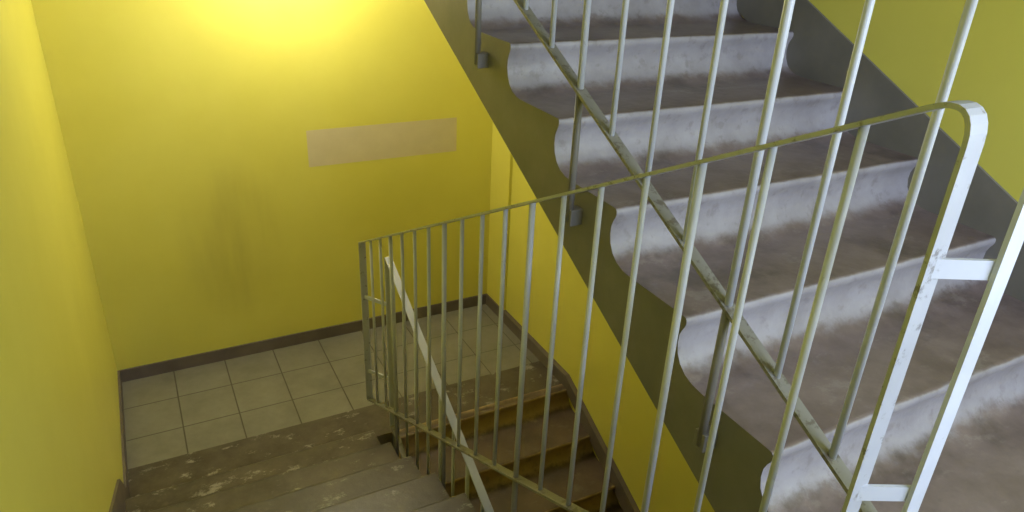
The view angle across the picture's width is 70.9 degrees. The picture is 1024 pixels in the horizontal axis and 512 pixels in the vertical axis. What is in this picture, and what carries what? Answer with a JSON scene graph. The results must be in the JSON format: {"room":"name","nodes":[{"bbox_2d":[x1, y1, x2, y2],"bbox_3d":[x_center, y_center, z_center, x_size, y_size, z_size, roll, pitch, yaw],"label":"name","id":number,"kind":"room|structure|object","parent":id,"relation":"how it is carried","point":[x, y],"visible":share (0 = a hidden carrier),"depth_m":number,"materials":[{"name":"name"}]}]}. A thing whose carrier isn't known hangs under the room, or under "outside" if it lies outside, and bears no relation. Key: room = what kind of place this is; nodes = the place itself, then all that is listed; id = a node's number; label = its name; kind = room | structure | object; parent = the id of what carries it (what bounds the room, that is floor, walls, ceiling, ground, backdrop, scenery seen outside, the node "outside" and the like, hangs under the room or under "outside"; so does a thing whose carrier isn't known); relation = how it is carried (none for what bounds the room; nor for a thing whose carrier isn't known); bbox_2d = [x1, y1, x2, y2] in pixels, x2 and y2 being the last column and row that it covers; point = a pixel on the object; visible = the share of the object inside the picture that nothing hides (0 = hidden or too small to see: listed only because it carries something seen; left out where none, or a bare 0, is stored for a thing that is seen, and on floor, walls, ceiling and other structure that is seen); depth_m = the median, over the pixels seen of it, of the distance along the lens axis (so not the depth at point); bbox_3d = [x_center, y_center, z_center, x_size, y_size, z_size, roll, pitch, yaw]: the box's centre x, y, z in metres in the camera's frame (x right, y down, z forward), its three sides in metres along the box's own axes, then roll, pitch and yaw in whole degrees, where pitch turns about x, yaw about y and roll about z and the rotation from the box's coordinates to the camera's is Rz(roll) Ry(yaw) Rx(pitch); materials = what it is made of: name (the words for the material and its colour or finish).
{"room":"stairwell","nodes":[
{"label":"stairwell","id":0,"kind":"room"},
{"bbox_2d":[0,0,122,511],"bbox_3d":[-1.135,-0.035,1.402,0.100,7.459,5.390,-11,29,-26],"label":"wall","id":1,"kind":"structure","parent":0,"point":[61,450],"depth_m":2.36,"materials":[{"name":"yellow paint"}]},
{"bbox_2d":[109,370,128,511],"bbox_3d":[-1.142,1.096,1.977,0.012,1.595,5.190,-11,29,-26],"label":"baseboard","id":2,"kind":"structure","parent":1,"relation":"attached to","point":[121,491],"depth_m":3.57,"materials":[{"name":"black paint"}]},
{"bbox_2d":[31,0,492,370],"bbox_3d":[-1.210,-1.319,4.052,2.494,7.459,0.100,-11,29,-26],"label":"wall","id":3,"kind":"structure","parent":0,"point":[208,224],"depth_m":4.23,"materials":[{"name":"yellow paint"}]},
{"bbox_2d":[120,294,485,381],"bbox_3d":[-1.284,0.525,4.883,2.450,0.082,0.012,-11,29,-26],"label":"baseboard","id":4,"kind":"structure","parent":3,"relation":"attached to","point":[171,365],"depth_m":4.72,"materials":[{"name":"black paint"}]},
{"bbox_2d":[306,117,456,166],"bbox_3d":[-0.798,-0.723,4.535,0.975,0.228,0.001,-11,29,-26],"label":"sign","id":5,"kind":"object","parent":3,"relation":"attached to","point":[332,146],"visible":1,"depth_m":4.52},
{"bbox_2d":[122,304,538,468],"bbox_3d":[-1.090,0.818,4.622,2.494,0.200,0.840,-11,29,-26],"label":"floor","id":6,"kind":"structure","parent":0,"point":[168,415],"depth_m":4.41,"materials":[{"name":"grey tile"}]},
{"bbox_2d":[128,361,560,497],"bbox_3d":[-0.831,1.044,4.180,2.494,0.200,0.280,-11,29,-26],"label":"concrete landing edge","id":7,"kind":"object","parent":6,"relation":"attached to","point":[159,475],"visible":0.31,"depth_m":4.03,"materials":[{"name":"brown concrete"}]},
{"bbox_2d":[125,430,476,511],"bbox_3d":[-0.657,1.122,2.367,1.199,1.677,2.805,-11,29,-26],"label":"staircase","id":8,"kind":"structure","parent":7,"relation":"on","point":[356,473],"depth_m":3.20,"materials":[{"name":"brown concrete"}]},
{"bbox_2d":[384,257,493,511],"bbox_3d":[-0.052,1.615,2.975,0.051,2.437,2.571,-11,29,-26],"label":"stair railing","id":9,"kind":"object","parent":8,"relation":"on","point":[471,470],"depth_m":3.27,"materials":[{"name":"grey metal"}]},
{"bbox_2d":[358,100,996,511],"bbox_3d":[-0.078,0.365,2.404,0.117,2.385,2.703,-11,29,-26],"label":"stair railing","id":10,"kind":"object","parent":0,"point":[935,266],"depth_m":1.43,"materials":[{"name":"grey metal"}]},
{"bbox_2d":[506,0,1023,511],"bbox_3d":[1.162,-0.464,2.529,0.100,7.459,5.390,-11,29,-26],"label":"wall","id":11,"kind":"structure","parent":0,"point":[910,42],"depth_m":2.42,"materials":[{"name":"yellow paint"}]},
{"bbox_2d":[487,123,512,309],"bbox_3d":[-0.059,-0.828,4.741,0.020,2.749,0.275,-11,29,-26],"label":"pilaster","id":12,"kind":"object","parent":11,"relation":"attached to","point":[502,158],"visible":0.33,"depth_m":4.98,"materials":[{"name":"yellow paint"}]},
{"bbox_2d":[486,293,639,511],"bbox_3d":[0.660,1.747,4.242,0.032,1.547,3.810,-11,29,-26],"label":"baseboard","id":13,"kind":"structure","parent":11,"relation":"attached to","point":[624,496],"depth_m":4.39,"materials":[{"name":"black paint"}]},
{"bbox_2d":[737,0,1023,301],"bbox_3d":[1.201,-0.562,2.285,0.010,1.590,4.850,-11,29,-26],"label":"trim","id":14,"kind":"structure","parent":11,"relation":"attached to","point":[817,50],"depth_m":2.30,"materials":[{"name":"grey paint"}]},
{"bbox_3d":[0.890,1.174,0.721,2.494,0.200,1.265,-11,29,-26],"label":"floor","id":15,"kind":"structure","parent":0,"visible":0},
{"bbox_2d":[424,0,1023,511],"bbox_3d":[0.574,-0.414,2.302,1.153,1.677,2.805,-11,29,-26],"label":"staircase","id":16,"kind":"structure","parent":15,"relation":"on","point":[529,100],"depth_m":1.91,"materials":[{"name":"grey concrete"}]},
{"bbox_2d":[473,0,1023,511],"bbox_3d":[0.080,-1.020,1.701,0.051,2.437,2.571,-11,29,-26],"label":"stair railing","id":17,"kind":"object","parent":16,"relation":"attached to","point":[1013,241],"depth_m":1.25,"materials":[{"name":"grey metal"}]},
{"bbox_3d":[-0.150,3.015,3.543,2.494,0.200,5.190,-11,29,-26],"label":"ground","id":18,"kind":"structure","parent":0,"visible":0},
{"bbox_2d":[392,384,622,511],"bbox_3d":[0.442,2.222,3.575,1.153,1.677,2.805,-11,29,-26],"label":"staircase","id":19,"kind":"structure","parent":18,"relation":"on","point":[588,479],"depth_m":4.21,"materials":[{"name":"brown concrete"}]}
]}

